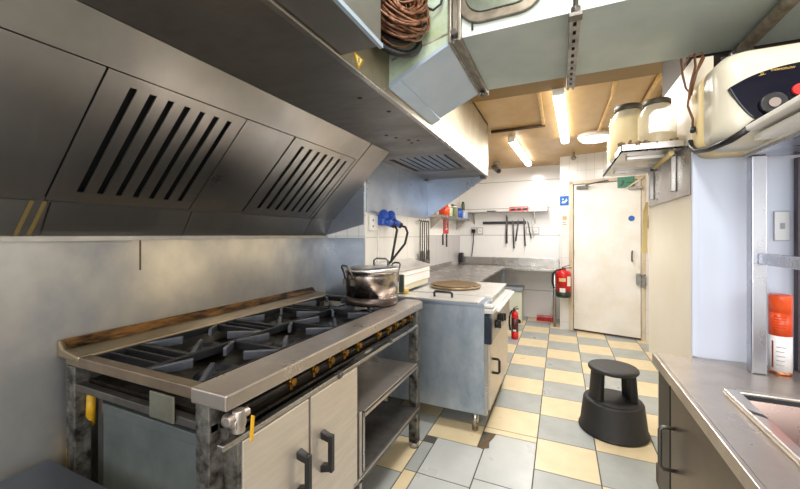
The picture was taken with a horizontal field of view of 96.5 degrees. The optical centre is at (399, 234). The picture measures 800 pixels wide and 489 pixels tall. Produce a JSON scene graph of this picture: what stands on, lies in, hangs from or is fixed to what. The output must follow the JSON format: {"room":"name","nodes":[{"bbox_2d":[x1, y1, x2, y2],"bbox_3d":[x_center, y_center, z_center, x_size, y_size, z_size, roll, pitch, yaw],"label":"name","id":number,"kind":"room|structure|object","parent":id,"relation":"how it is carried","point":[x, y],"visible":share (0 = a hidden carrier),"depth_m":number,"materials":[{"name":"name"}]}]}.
{"room":"commercial kitchen","nodes":[
{"label":"commercial kitchen","id":0,"kind":"room"},
{"bbox_2d":[0,196,326,483],"bbox_3d":[-0.641,-0.110,2.709,0.114,2.860,7.820,0,0,24],"label":"wall","id":1,"kind":"structure","parent":0,"point":[51,292],"depth_m":1.37,"materials":[{"name":"grey metal"}]},
{"bbox_2d":[0,236,327,241],"bbox_3d":[-1.368,0.013,0.931,0.019,0.017,3.980,0,0,24],"label":"trim","id":2,"kind":"structure","parent":1,"relation":"attached to","point":[22,238],"depth_m":1.46,"materials":[{"name":"grey metal"}]},
{"bbox_2d":[0,0,488,235],"bbox_3d":[-0.557,-0.549,1.565,1.004,1.102,4.800,0,0,24],"label":"extractor hood","id":3,"kind":"object","parent":1,"relation":"attached to","point":[227,106],"visible":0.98,"depth_m":1.30,"materials":[{"name":"metal"}]},
{"bbox_2d":[274,0,382,54],"bbox_3d":[-0.569,-0.804,0.139,0.152,0.451,2.188,0,0,24],"label":"box","id":4,"kind":"object","parent":3,"relation":"attached to","point":[347,26],"visible":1,"depth_m":1.00,"materials":[{"name":"metal"}]},
{"bbox_2d":[381,0,442,57],"bbox_3d":[-0.013,-0.855,1.382,0.302,0.356,0.248,0,0,-35],"label":"coil","id":5,"kind":"object","parent":3,"relation":"attached to","point":[399,18],"visible":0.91,"depth_m":1.31,"materials":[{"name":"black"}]},
{"bbox_2d":[389,0,799,124],"bbox_3d":[1.274,-0.955,1.194,2.652,0.690,0.610,0,0,24],"label":"ventilation duct","id":6,"kind":"object","parent":3,"relation":"on","point":[470,48],"visible":1,"depth_m":1.39,"materials":[{"name":"grey metal"}]},
{"bbox_2d":[720,0,799,59],"bbox_3d":[1.173,-0.725,1.003,0.120,0.058,0.990,0,0,24],"label":"duct pipe","id":7,"kind":"object","parent":6,"relation":"attached to","point":[783,7],"visible":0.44,"depth_m":1.23,"materials":[{"name":"grey metal"}]},
{"bbox_2d":[327,212,425,356],"bbox_3d":[-0.149,0.070,3.275,0.350,2.500,1.295,0,0,24],"label":"wall","id":8,"kind":"structure","parent":0,"point":[411,249],"depth_m":3.02,"materials":[{"name":"white tile"}]},
{"bbox_2d":[326,238,364,295],"bbox_3d":[-0.413,0.240,2.674,0.340,0.440,0.018,0,0,24],"label":"wall panel","id":9,"kind":"object","parent":8,"relation":"attached to","point":[339,251],"depth_m":2.68,"materials":[{"name":"metal"}]},
{"bbox_2d":[326,181,365,237],"bbox_3d":[-0.410,-0.190,2.676,0.342,0.420,0.012,0,0,24],"label":"trim","id":10,"kind":"structure","parent":8,"relation":"attached to","point":[359,231],"depth_m":2.63,"materials":[{"name":"white tile"}]},
{"bbox_2d":[369,215,378,229],"bbox_3d":[-0.196,-0.092,2.712,0.023,0.115,0.140,0,0,24],"label":"wall socket","id":11,"kind":"object","parent":8,"relation":"attached to","point":[373,219],"visible":0.9,"depth_m":2.68,"materials":[{"name":"white plastic"}]},
{"bbox_2d":[377,230,378,262],"bbox_3d":[-0.173,0.095,2.781,0.010,0.270,0.015,0,0,24],"label":"cable trunking","id":12,"kind":"object","parent":8,"relation":"attached to","point":[377,230],"visible":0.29,"depth_m":2.78,"materials":[{"name":"white plastic"}]},
{"bbox_2d":[388,211,408,264],"bbox_3d":[-0.065,0.036,2.900,0.133,0.464,0.272,0,0,44],"label":"plug","id":13,"kind":"object","parent":8,"relation":"attached to","point":[391,214],"visible":0.72,"depth_m":2.89,"materials":[{"name":"blue plastic"}]},
{"bbox_2d":[377,209,397,261],"bbox_3d":[-0.105,0.013,2.780,0.135,0.418,0.161,0,0,24],"label":"plug","id":14,"kind":"object","parent":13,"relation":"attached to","point":[383,218],"visible":0.95,"depth_m":2.77,"materials":[{"name":"blue plastic"}]},
{"bbox_2d":[470,61,661,102],"bbox_3d":[1.276,-1.270,2.420,3.650,0.380,0.340,0,0,24],"label":"trim","id":15,"kind":"structure","parent":8,"relation":"attached to","point":[655,68],"depth_m":2.51,"materials":[{"name":"paint"}]},
{"bbox_3d":[0.224,-0.135,3.636,0.034,0.012,0.320,0,0,24],"label":"utensil rail","id":16,"kind":"object","parent":8,"relation":"attached to","visible":0},
{"bbox_2d":[418,219,420,260],"bbox_3d":[0.198,0.082,3.517,0.094,0.477,0.093,0,0,24],"label":"ladle","id":17,"kind":"object","parent":16,"relation":"hanging from","point":[419,219],"visible":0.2,"depth_m":3.51,"materials":[{"name":"metal"}]},
{"bbox_2d":[421,219,423,261],"bbox_3d":[0.219,0.097,3.575,0.028,0.507,0.072,0,0,24],"label":"spatula","id":18,"kind":"object","parent":16,"relation":"hanging from","point":[422,251],"visible":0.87,"depth_m":3.57,"materials":[{"name":"metal"}]},
{"bbox_2d":[423,220,428,262],"bbox_3d":[0.248,0.070,3.630,0.094,0.453,0.093,0,0,24],"label":"ladle","id":19,"kind":"object","parent":16,"relation":"hanging from","point":[424,260],"visible":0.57,"depth_m":3.62,"materials":[{"name":"metal"}]},
{"bbox_2d":[425,220,426,259],"bbox_3d":[0.269,0.097,3.688,0.028,0.507,0.100,0,0,24],"label":"skimmer","id":20,"kind":"object","parent":16,"relation":"hanging from","point":[425,220],"visible":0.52,"depth_m":3.68,"materials":[{"name":"metal"}]},
{"bbox_2d":[427,221,429,265],"bbox_3d":[0.295,0.097,3.745,0.028,0.507,0.072,0,0,24],"label":"spatula","id":21,"kind":"object","parent":16,"relation":"hanging from","point":[428,250],"visible":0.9,"depth_m":3.74,"materials":[{"name":"metal"}]},
{"bbox_2d":[426,196,459,265],"bbox_3d":[0.500,0.110,5.077,0.060,2.420,2.525,0,0,24],"label":"wall","id":22,"kind":"structure","parent":0,"point":[439,253],"depth_m":5.39,"materials":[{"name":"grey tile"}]},
{"bbox_2d":[429,215,468,234],"bbox_3d":[0.796,-0.132,5.421,0.202,0.267,1.645,0,0,24],"label":"wall shelf","id":23,"kind":"object","parent":22,"relation":"attached to","point":[434,219],"visible":0.84,"depth_m":4.97,"materials":[{"name":"metal"}]},
{"bbox_2d":[439,205,449,215],"bbox_3d":[0.610,-0.344,4.932,0.150,0.157,0.150,0,0,24],"label":"tub","id":24,"kind":"object","parent":23,"relation":"on","point":[445,210],"visible":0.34,"depth_m":4.87,"materials":[{"name":"red plastic"}]},
{"bbox_2d":[443,219,448,233],"bbox_3d":[0.701,-0.135,5.434,0.018,0.230,0.230,0,0,24],"label":"notice","id":25,"kind":"object","parent":23,"relation":"hanging from","point":[445,222],"visible":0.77,"depth_m":5.38,"materials":[{"name":"red plastic"}]},
{"bbox_2d":[451,206,457,216],"bbox_3d":[0.815,-0.351,5.388,0.120,0.172,0.120,0,0,24],"label":"tub","id":26,"kind":"object","parent":23,"relation":"on","point":[455,209],"visible":0.73,"depth_m":5.34,"materials":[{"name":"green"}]},
{"bbox_2d":[458,208,462,217],"bbox_3d":[0.906,-0.341,5.566,0.140,0.152,0.140,0,0,24],"label":"tub","id":27,"kind":"object","parent":23,"relation":"on","point":[460,212],"visible":0.52,"depth_m":5.51,"materials":[{"name":"blue plastic"}]},
{"bbox_2d":[463,210,468,218],"bbox_3d":[1.005,-0.328,5.824,0.170,0.125,0.270,0,0,24],"label":"storage box","id":28,"kind":"object","parent":23,"relation":"on","point":[465,213],"visible":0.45,"depth_m":5.75,"materials":[{"name":"white plastic"}]},
{"bbox_2d":[460,164,559,319],"bbox_3d":[1.790,0.070,5.937,1.710,2.500,0.100,0,0,24],"label":"wall","id":29,"kind":"structure","parent":0,"point":[521,186],"depth_m":5.81,"materials":[{"name":"white tile"}]},
{"bbox_2d":[471,227,482,255],"bbox_3d":[1.305,0.118,6.066,0.200,0.496,0.059,0,0,24],"label":"wall socket","id":30,"kind":"object","parent":29,"relation":"attached to","point":[474,230],"visible":1,"depth_m":6.07,"materials":[{"name":"white plastic"}]},
{"bbox_2d":[483,221,525,223],"bbox_3d":[1.717,-0.203,5.897,0.690,0.045,0.028,0,0,24],"label":"rack","id":31,"kind":"object","parent":29,"relation":"attached to","point":[494,222],"visible":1,"depth_m":5.89,"materials":[{"name":"black metal"}]},
{"bbox_2d":[505,215,507,243],"bbox_3d":[1.748,-0.100,5.856,0.038,0.480,0.018,0,0,24],"label":"knife","id":32,"kind":"object","parent":31,"relation":"attached to","point":[506,227],"visible":1,"depth_m":5.85,"materials":[{"name":"black"}]},
{"bbox_2d":[512,220,514,248],"bbox_3d":[1.848,-0.015,5.811,0.036,0.470,0.018,0,0,24],"label":"knife","id":33,"kind":"object","parent":31,"relation":"attached to","point":[512,220],"visible":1,"depth_m":5.82,"materials":[{"name":"black"}]},
{"bbox_2d":[523,218,525,245],"bbox_3d":[2.003,-0.050,5.742,0.042,0.460,0.018,0,0,24],"label":"knife","id":34,"kind":"object","parent":31,"relation":"attached to","point":[523,218],"visible":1,"depth_m":5.75,"materials":[{"name":"black"}]},
{"bbox_2d":[468,210,547,223],"bbox_3d":[1.669,-0.280,5.826,1.380,0.200,0.198,0,0,24],"label":"wall shelf","id":35,"kind":"object","parent":29,"relation":"attached to","point":[534,211],"visible":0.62,"depth_m":5.79,"materials":[{"name":"metal"}]},
{"bbox_2d":[509,206,527,210],"bbox_3d":[1.904,-0.415,5.715,0.280,0.070,0.133,0,0,24],"label":"packet","id":36,"kind":"object","parent":35,"relation":"on","point":[524,208],"visible":0.85,"depth_m":5.65,"materials":[{"name":"red plastic"}]},
{"bbox_2d":[542,201,547,209],"bbox_3d":[2.254,-0.456,5.543,0.080,0.152,0.080,0,0,24],"label":"tub","id":37,"kind":"object","parent":35,"relation":"on","point":[544,204],"visible":0.84,"depth_m":5.51,"materials":[{"name":"white plastic"}]},
{"bbox_2d":[526,227,538,233],"bbox_3d":[2.126,-0.070,5.721,0.200,0.120,0.018,0,0,24],"label":"wall socket","id":38,"kind":"object","parent":29,"relation":"attached to","point":[536,229],"visible":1,"depth_m":5.71,"materials":[{"name":"white plastic"}]},
{"bbox_2d":[362,316,658,488],"bbox_3d":[1.063,1.344,1.945,3.650,0.051,7.820,0,0,24],"label":"floor","id":39,"kind":"structure","parent":0,"point":[531,436],"depth_m":2.34,"materials":[{"name":"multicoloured tile"}]},
{"bbox_2d":[0,460,106,488],"bbox_3d":[-1.137,1.045,0.580,0.650,0.550,1.128,0,0,24],"label":"steel table","id":40,"kind":"object","parent":39,"relation":"on","point":[49,474],"visible":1,"depth_m":1.12,"materials":[{"name":"silver metal"}]},
{"bbox_2d":[57,287,421,488],"bbox_3d":[-0.516,0.846,1.769,0.884,0.948,1.493,0,0,24],"label":"gas range","id":41,"kind":"object","parent":39,"relation":"on","point":[294,402],"visible":0.93,"depth_m":1.26,"materials":[{"name":"metal"}]},
{"bbox_2d":[108,321,412,421],"bbox_3d":[-0.493,0.540,1.750,0.670,0.010,1.330,0,0,24],"label":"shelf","id":42,"kind":"object","parent":41,"relation":"attached to","point":[265,405],"depth_m":1.35,"materials":[{"name":"metal"}]},
{"bbox_2d":[282,377,296,389],"bbox_3d":[-0.368,0.491,1.184,0.050,0.042,0.024,0,0,24],"label":"tap","id":43,"kind":"object","parent":41,"relation":"on","point":[291,382],"depth_m":1.17,"materials":[{"name":"gold metal"}]},
{"bbox_2d":[307,365,318,376],"bbox_3d":[-0.319,0.491,1.294,0.050,0.042,0.024,0,0,24],"label":"tap","id":44,"kind":"object","parent":41,"relation":"on","point":[312,370],"depth_m":1.28,"materials":[{"name":"gold metal"}]},
{"bbox_2d":[322,357,334,367],"bbox_3d":[-0.278,0.491,1.385,0.050,0.042,0.024,0,0,24],"label":"tap","id":45,"kind":"object","parent":41,"relation":"on","point":[330,360],"depth_m":1.37,"materials":[{"name":"gold metal"}]},
{"bbox_2d":[337,349,348,358],"bbox_3d":[-0.237,0.491,1.476,0.050,0.042,0.024,0,0,24],"label":"tap","id":46,"kind":"object","parent":41,"relation":"on","point":[344,353],"depth_m":1.47,"materials":[{"name":"gold metal"}]},
{"bbox_2d":[352,342,361,350],"bbox_3d":[-0.192,0.491,1.576,0.050,0.042,0.024,0,0,24],"label":"tap","id":47,"kind":"object","parent":41,"relation":"on","point":[358,345],"depth_m":1.57,"materials":[{"name":"gold metal"}]},
{"bbox_2d":[341,258,400,307],"bbox_3d":[-0.170,0.276,2.175,0.341,0.272,0.324,0,0,5],"label":"stock pot","id":48,"kind":"object","parent":41,"relation":"on","point":[367,286],"visible":1,"depth_m":2.04,"materials":[{"name":"metal"}]},
{"bbox_2d":[373,331,381,339],"bbox_3d":[-0.114,0.491,1.750,0.050,0.042,0.024,0,0,24],"label":"tap","id":49,"kind":"object","parent":41,"relation":"on","point":[376,335],"depth_m":1.74,"materials":[{"name":"gold metal"}]},
{"bbox_2d":[354,355,416,488],"bbox_3d":[-0.353,0.985,2.024,0.700,0.410,0.695,0,0,24],"label":"shelf","id":50,"kind":"object","parent":41,"relation":"attached to","point":[380,422],"depth_m":1.96,"materials":[{"name":"metal"}]},
{"bbox_2d":[353,401,418,488],"bbox_3d":[-0.358,1.079,2.013,0.700,0.033,0.780,0,0,24],"label":"shelf","id":51,"kind":"object","parent":41,"relation":"attached to","point":[384,424],"depth_m":1.96,"materials":[{"name":"metal"}]},
{"bbox_2d":[382,326,391,333],"bbox_3d":[-0.069,0.491,1.850,0.050,0.042,0.024,0,0,24],"label":"tap","id":52,"kind":"object","parent":41,"relation":"on","point":[387,329],"depth_m":1.84,"materials":[{"name":"gold metal"}]},
{"bbox_2d":[391,322,398,329],"bbox_3d":[-0.033,0.491,1.932,0.050,0.042,0.024,0,0,24],"label":"tap","id":53,"kind":"object","parent":41,"relation":"on","point":[395,324],"depth_m":1.92,"materials":[{"name":"gold metal"}]},
{"bbox_2d":[397,318,405,325],"bbox_3d":[0.008,0.491,2.024,0.050,0.042,0.024,0,0,24],"label":"tap","id":54,"kind":"object","parent":41,"relation":"on","point":[402,321],"depth_m":2.01,"materials":[{"name":"gold metal"}]},
{"bbox_2d":[375,280,513,430],"bbox_3d":[0.417,0.858,2.930,0.904,0.925,0.972,0,0,24],"label":"oven unit","id":55,"kind":"object","parent":39,"relation":"on","point":[464,334],"visible":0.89,"depth_m":2.46,"materials":[{"name":"metal"}]},
{"bbox_2d":[375,258,430,292],"bbox_3d":[0.045,0.325,2.944,0.245,0.218,0.790,0,0,24],"label":"machine","id":56,"kind":"object","parent":55,"relation":"on","point":[413,273],"visible":0.63,"depth_m":2.95,"materials":[{"name":"white plastic"}]},
{"bbox_2d":[398,281,504,306],"bbox_3d":[0.376,0.465,2.948,0.815,0.021,0.972,0,0,24],"label":"countertop","id":57,"kind":"structure","parent":55,"relation":"on","point":[485,301],"depth_m":2.47,"materials":[{"name":"metal"}]},
{"bbox_2d":[430,280,481,290],"bbox_3d":[0.464,0.421,2.992,0.430,0.030,0.430,0,0,24],"label":"round tray","id":58,"kind":"object","parent":55,"relation":"on","point":[455,285],"visible":1,"depth_m":2.94,"materials":[{"name":"brown wood"}]},
{"bbox_2d":[428,261,505,282],"bbox_3d":[0.764,0.870,4.559,0.845,0.900,2.145,0,0,24],"label":"prep table","id":59,"kind":"object","parent":39,"relation":"on","point":[444,271],"visible":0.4,"depth_m":4.60,"materials":[{"name":"silver metal"}]},
{"bbox_2d":[457,256,558,326],"bbox_3d":[1.655,0.845,5.646,1.573,0.950,0.538,0,0,24],"label":"countertop","id":60,"kind":"structure","parent":39,"relation":"on","point":[517,264],"depth_m":5.70,"materials":[{"name":"silver metal"}]},
{"bbox_2d":[459,252,463,262],"bbox_3d":[1.051,0.385,6.110,0.060,0.170,0.110,0,0,24],"label":"bottle","id":61,"kind":"object","parent":60,"relation":"on","point":[461,254],"visible":1,"depth_m":6.06,"materials":[{"name":"black plastic"}]},
{"bbox_2d":[457,264,558,271],"bbox_3d":[1.655,0.512,5.644,1.573,0.035,0.535,0,0,24],"label":"countertop","id":62,"kind":"structure","parent":60,"relation":"on","point":[508,267],"depth_m":5.44,"materials":[{"name":"metal"}]},
{"bbox_2d":[508,306,518,338],"bbox_3d":[1.452,1.109,4.546,0.115,0.422,0.088,0,0,-14],"label":"fire extinguisher","id":63,"kind":"object","parent":39,"relation":"on","point":[513,327],"visible":0.98,"depth_m":4.52,"materials":[{"name":"red metal"}]},
{"bbox_2d":[505,285,524,322],"bbox_3d":[1.728,1.055,5.518,0.360,0.530,0.315,0,0,24],"label":"waste bin","id":64,"kind":"object","parent":39,"relation":"on","point":[516,299],"visible":0.47,"depth_m":5.36,"materials":[{"name":"white"}]},
{"bbox_2d":[537,315,552,321],"bbox_3d":[2.233,1.285,5.508,0.230,0.070,0.122,0,0,24],"label":"box","id":65,"kind":"object","parent":39,"relation":"on","point":[539,317],"visible":1,"depth_m":5.46,"materials":[{"name":"red plastic"}]},
{"bbox_2d":[578,359,650,446],"bbox_3d":[1.444,1.104,2.421,0.422,0.432,0.422,0,0,24],"label":"stool","id":66,"kind":"object","parent":39,"relation":"on","point":[611,416],"visible":1,"depth_m":2.32,"materials":[{"name":"black plastic"}]},
{"bbox_2d":[652,353,799,488],"bbox_3d":[1.187,0.880,-0.089,1.661,0.880,2.408,0,0,24],"label":"countertop","id":67,"kind":"structure","parent":39,"relation":"on","point":[706,441],"depth_m":0.98,"materials":[{"name":"grey metal"}]},
{"bbox_2d":[723,389,799,465],"bbox_3d":[1.040,0.487,0.739,0.467,0.125,0.364,0,0,24],"label":"sink","id":68,"kind":"object","parent":67,"relation":"in","point":[778,416],"visible":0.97,"depth_m":0.92,"materials":[{"name":"silver metal"}]},
{"bbox_2d":[749,400,799,446],"bbox_3d":[1.040,0.492,0.738,0.413,0.116,0.335,0,0,24],"label":"basin","id":69,"kind":"object","parent":68,"relation":"in","point":[783,416],"depth_m":0.93,"materials":[{"name":"metal"}]},
{"bbox_2d":[743,128,799,374],"bbox_3d":[1.123,0.083,0.428,0.600,0.714,1.500,0,0,24],"label":"shelf","id":70,"kind":"object","parent":67,"relation":"on","point":[758,259],"visible":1,"depth_m":1.13,"materials":[{"name":"metal"}]},
{"bbox_2d":[754,112,799,139],"bbox_3d":[0.970,-0.278,0.385,0.445,0.016,1.195,0,0,24],"label":"board","id":71,"kind":"object","parent":70,"relation":"on","point":[791,123],"visible":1,"depth_m":0.92,"materials":[{"name":"white plastic"}]},
{"bbox_2d":[746,94,799,131],"bbox_3d":[0.960,-0.304,0.389,0.467,0.016,1.195,0,0,24],"label":"board","id":72,"kind":"object","parent":71,"relation":"on","point":[792,106],"visible":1,"depth_m":0.89,"materials":[{"name":"white plastic"}]},
{"bbox_2d":[768,293,792,375],"bbox_3d":[1.211,0.315,1.136,0.055,0.251,0.055,0,0,24],"label":"spray can","id":73,"kind":"object","parent":67,"relation":"on","point":[780,306],"visible":1,"depth_m":1.12,"materials":[{"name":"orange metal"}]},
{"bbox_2d":[776,347,785,365],"bbox_3d":[1.193,0.381,1.117,0.022,0.059,0.002,0,0,42],"label":"print","id":74,"kind":"object","parent":73,"relation":"on","point":[780,351],"depth_m":1.12,"materials":[{"name":"grey paper"}]},
{"bbox_2d":[474,74,661,169],"bbox_3d":[1.947,-1.140,3.916,3.650,0.080,3.500,0,0,24],"label":"ceiling","id":75,"kind":"structure","parent":0,"point":[586,105],"depth_m":3.37,"materials":[{"name":"beige paint"}]},
{"bbox_2d":[491,162,500,172],"bbox_3d":[1.466,-1.007,5.394,0.103,0.186,0.264,0,0,-2],"label":"ceiling camera","id":76,"kind":"object","parent":75,"relation":"attached to","point":[494,167],"visible":1,"depth_m":5.38,"materials":[{"name":"black metal"}]},
{"bbox_2d":[491,125,544,133],"bbox_3d":[1.203,-1.084,3.657,0.527,0.035,0.066,0,0,26],"label":"ceiling pipe","id":77,"kind":"object","parent":75,"relation":"attached to","point":[534,126],"visible":1,"depth_m":3.63,"materials":[{"name":"brown metal"}]},
{"bbox_2d":[508,136,531,165],"bbox_3d":[1.583,-1.062,4.649,0.084,0.075,1.548,0,0,27],"label":"tube light","id":78,"kind":"object","parent":75,"relation":"attached to","point":[512,140],"visible":1,"depth_m":4.38,"materials":[{"name":"white plastic"}]},
{"bbox_2d":[537,92,544,124],"bbox_3d":[1.231,-1.090,3.108,0.025,0.020,0.880,0,0,24],"label":"cable trunking","id":79,"kind":"object","parent":75,"relation":"attached to","point":[539,93],"visible":0.8,"depth_m":3.03,"materials":[{"name":"beige plastic"}]},
{"bbox_2d":[553,88,568,143],"bbox_3d":[1.519,-1.062,3.336,0.084,0.075,1.578,0,0,27],"label":"tube light","id":80,"kind":"object","parent":75,"relation":"attached to","point":[559,100],"visible":0.9,"depth_m":3.02,"materials":[{"name":"white plastic"}]},
{"bbox_2d":[577,129,609,143],"bbox_3d":[2.127,-1.058,3.890,0.350,0.085,0.350,0,0,24],"label":"round ceiling light","id":81,"kind":"object","parent":75,"relation":"attached to","point":[589,137],"visible":0.84,"depth_m":3.80,"materials":[{"name":"white plastic"}]},
{"bbox_2d":[579,135,609,143],"bbox_3d":[2.127,-1.032,3.890,0.310,0.035,0.310,0,0,24],"label":"diffuser","id":82,"kind":"object","parent":81,"relation":"attached to","point":[586,139],"depth_m":3.83,"materials":[{"name":"white plastic"}]},
{"bbox_2d":[591,81,617,146],"bbox_3d":[1.930,-1.085,3.408,0.047,0.042,2.001,0,0,24],"label":"conduit","id":83,"kind":"object","parent":75,"relation":"attached to","point":[614,85],"visible":0.8,"depth_m":2.94,"materials":[{"name":"beige plastic"}]},
{"bbox_2d":[634,73,661,115],"bbox_3d":[2.186,-1.085,3.337,0.033,0.042,2.121,0,0,25],"label":"conduit","id":84,"kind":"object","parent":75,"relation":"attached to","point":[659,76],"visible":0.34,"depth_m":2.61,"materials":[{"name":"beige plastic"}]},
{"bbox_2d":[560,151,648,341],"bbox_3d":[2.902,0.070,5.008,1.050,2.500,0.750,0,0,38],"label":"wall","id":85,"kind":"structure","parent":0,"point":[589,166],"depth_m":4.91,"materials":[{"name":"white paint"}]},
{"bbox_2d":[551,265,571,297],"bbox_3d":[2.240,0.628,4.904,0.228,0.444,0.205,0,0,-22],"label":"fire extinguisher","id":86,"kind":"object","parent":85,"relation":"attached to","point":[563,277],"visible":1,"depth_m":4.83,"materials":[{"name":"red metal"}]},
{"bbox_2d":[560,194,568,205],"bbox_3d":[2.305,-0.494,4.994,0.128,0.158,0.010,0,0,38],"label":"sign","id":87,"kind":"object","parent":85,"relation":"attached to","point":[564,200],"visible":1,"depth_m":5.00,"materials":[{"name":"blue plastic"}]},
{"bbox_2d":[562,215,567,225],"bbox_3d":[2.307,-0.200,4.995,0.070,0.160,0.005,0,0,38],"label":"notice","id":88,"kind":"object","parent":85,"relation":"attached to","point":[564,217],"visible":1,"depth_m":4.99,"materials":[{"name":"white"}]},
{"bbox_2d":[569,175,645,341],"bbox_3d":[2.723,0.288,4.728,0.881,2.063,0.112,0,0,38],"label":"trim","id":89,"kind":"structure","parent":85,"relation":"attached to","point":[643,180],"depth_m":4.91,"materials":[{"name":"paint"}]},
{"bbox_2d":[573,180,645,339],"bbox_3d":[2.698,0.294,4.652,0.832,2.028,0.153,0,0,38],"label":"door","id":90,"kind":"structure","parent":85,"relation":"in","point":[608,281],"depth_m":4.68,"materials":[{"name":"white paint"}]},
{"bbox_2d":[626,176,643,189],"bbox_3d":[2.936,-0.652,4.460,0.180,0.155,0.050,0,0,38],"label":"door closer","id":91,"kind":"object","parent":90,"relation":"attached to","point":[629,187],"depth_m":4.44,"materials":[{"name":"beige metal"}]},
{"bbox_2d":[617,176,633,187],"bbox_3d":[2.865,-0.672,4.531,0.180,0.135,0.018,0,0,38],"label":"exit sign","id":92,"kind":"object","parent":85,"relation":"attached to","point":[622,182],"visible":1,"depth_m":4.53,"materials":[{"name":"green plastic"}]},
{"bbox_2d":[649,56,799,427],"bbox_3d":[1.917,0.340,1.295,1.560,1.960,0.708,0,0,24],"label":"wall","id":93,"kind":"structure","parent":0,"point":[722,182],"depth_m":1.27,"materials":[{"name":"white paint"}]},
{"bbox_2d":[603,140,683,199],"bbox_3d":[1.129,-0.273,1.713,0.209,0.185,0.670,0,0,24],"label":"shelf","id":94,"kind":"object","parent":93,"relation":"attached to","point":[630,159],"visible":0.88,"depth_m":1.50,"materials":[{"name":"metal"}]},
{"bbox_2d":[608,141,610,162],"bbox_3d":[1.191,-0.454,1.899,0.156,0.224,0.156,0,0,24],"label":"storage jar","id":95,"kind":"object","parent":94,"relation":"on","point":[609,159],"visible":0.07,"depth_m":1.92,"materials":[{"name":"plastic"}]},
{"bbox_2d":[610,102,645,160],"bbox_3d":[1.049,-0.467,1.645,0.150,0.250,0.150,0,0,24],"label":"storage jar","id":96,"kind":"object","parent":94,"relation":"on","point":[625,129],"visible":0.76,"depth_m":1.60,"materials":[{"name":"plastic"}]},
{"bbox_2d":[614,102,641,115],"bbox_3d":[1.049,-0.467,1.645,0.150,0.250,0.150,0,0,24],"label":"lid","id":97,"kind":"object","parent":96,"relation":"on","point":[626,109],"depth_m":1.62,"materials":[{"name":"plastic"}]},
{"bbox_2d":[617,137,678,146],"bbox_3d":[0.999,-0.363,1.445,0.213,0.049,0.082,0,0,24],"label":"scraps","id":98,"kind":"object","parent":94,"relation":"on","point":[676,138],"visible":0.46,"depth_m":1.43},
{"bbox_2d":[639,97,675,142],"bbox_3d":[1.052,-0.446,1.463,0.132,0.208,0.132,0,0,24],"label":"storage jar","id":99,"kind":"object","parent":94,"relation":"on","point":[656,103],"visible":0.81,"depth_m":1.42,"materials":[{"name":"plastic"}]},
{"bbox_2d":[642,97,671,109],"bbox_3d":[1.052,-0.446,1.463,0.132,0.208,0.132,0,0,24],"label":"lid","id":100,"kind":"object","parent":99,"relation":"on","point":[656,103],"depth_m":1.44,"materials":[{"name":"plastic"}]},
{"bbox_2d":[652,150,674,168],"bbox_3d":[1.102,-0.312,1.497,0.020,0.040,0.208,0,0,20],"label":"wooden stick","id":101,"kind":"object","parent":94,"relation":"on","point":[669,154],"visible":1,"depth_m":1.47,"materials":[{"name":"beige wood"}]},
{"bbox_2d":[641,202,647,252],"bbox_3d":[1.343,-0.040,1.960,0.032,0.280,0.015,0,0,24],"label":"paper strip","id":102,"kind":"object","parent":93,"relation":"attached to","point":[644,249],"visible":0.94,"depth_m":1.96,"materials":[{"name":"beige paper"}]},
{"bbox_2d":[656,462,658,486],"bbox_3d":[1.263,1.270,1.659,0.008,0.100,0.560,0,0,24],"label":"baseboard","id":103,"kind":"structure","parent":93,"relation":"attached to","point":[657,466],"depth_m":1.89,"materials":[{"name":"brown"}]},
{"bbox_2d":[648,145,690,206],"bbox_3d":[1.202,-0.245,1.614,0.006,0.190,0.670,0,0,24],"label":"wall panel","id":104,"kind":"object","parent":93,"relation":"attached to","point":[662,194],"depth_m":1.46,"materials":[{"name":"metal"}]},
{"bbox_2d":[691,152,697,355],"bbox_3d":[1.065,0.068,1.291,0.016,0.735,0.015,0,0,24],"label":"trim","id":105,"kind":"structure","parent":93,"relation":"attached to","point":[694,157],"depth_m":1.28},
{"bbox_2d":[662,39,799,96],"bbox_3d":[2.008,-0.820,1.423,1.500,0.560,0.400,0,0,24],"label":"trim","id":106,"kind":"structure","parent":93,"relation":"attached to","point":[671,71],"depth_m":1.67,"materials":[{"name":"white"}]},
{"bbox_2d":[692,43,799,158],"bbox_3d":[1.282,-0.412,1.044,0.613,0.285,0.270,0,0,24],"label":"water heater","id":107,"kind":"object","parent":93,"relation":"attached to","point":[744,87],"visible":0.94,"depth_m":1.05,"materials":[{"name":"plastic"}]},
{"bbox_2d":[679,52,704,126],"bbox_3d":[1.043,-0.516,1.270,0.071,0.274,0.038,0,0,24],"label":"loose wires","id":108,"kind":"object","parent":107,"relation":"hanging from","point":[695,71],"visible":1,"depth_m":1.27,"materials":[{"name":"brown"}]},
{"bbox_2d":[686,115,763,153],"bbox_3d":[1.014,-0.308,1.130,0.135,0.083,0.340,0,0,-7],"label":"cable","id":109,"kind":"object","parent":107,"relation":"attached to","point":[743,131],"visible":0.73,"depth_m":1.08,"materials":[{"name":"black plastic"}]},
{"bbox_2d":[791,83,799,94],"bbox_3d":[1.105,-0.404,0.988,0.030,0.030,0.010,0,0,24],"label":"lamp","id":110,"kind":"object","parent":107,"relation":"attached to","point":[795,87],"depth_m":0.99,"materials":[{"name":"red plastic"}]},
{"bbox_2d":[773,211,789,240],"bbox_3d":[1.273,-0.030,1.189,0.040,0.100,0.013,0,0,24],"label":"light switch","id":111,"kind":"object","parent":93,"relation":"attached to","point":[781,219],"visible":1,"depth_m":1.19,"materials":[{"name":"grey plastic"}]},
{"bbox_3d":[0.348,-1.500,0.348,3.650,0.080,4.320,0,0,24],"label":"ceiling","id":112,"kind":"structure","parent":0,"visible":0},
{"bbox_2d":[566,0,582,89],"bbox_3d":[0.709,-1.087,1.468,0.042,0.745,0.670,0,0,24],"label":"support strut","id":113,"kind":"object","parent":112,"relation":"hanging from","point":[575,13],"visible":1,"depth_m":1.33,"materials":[{"name":"metal"}]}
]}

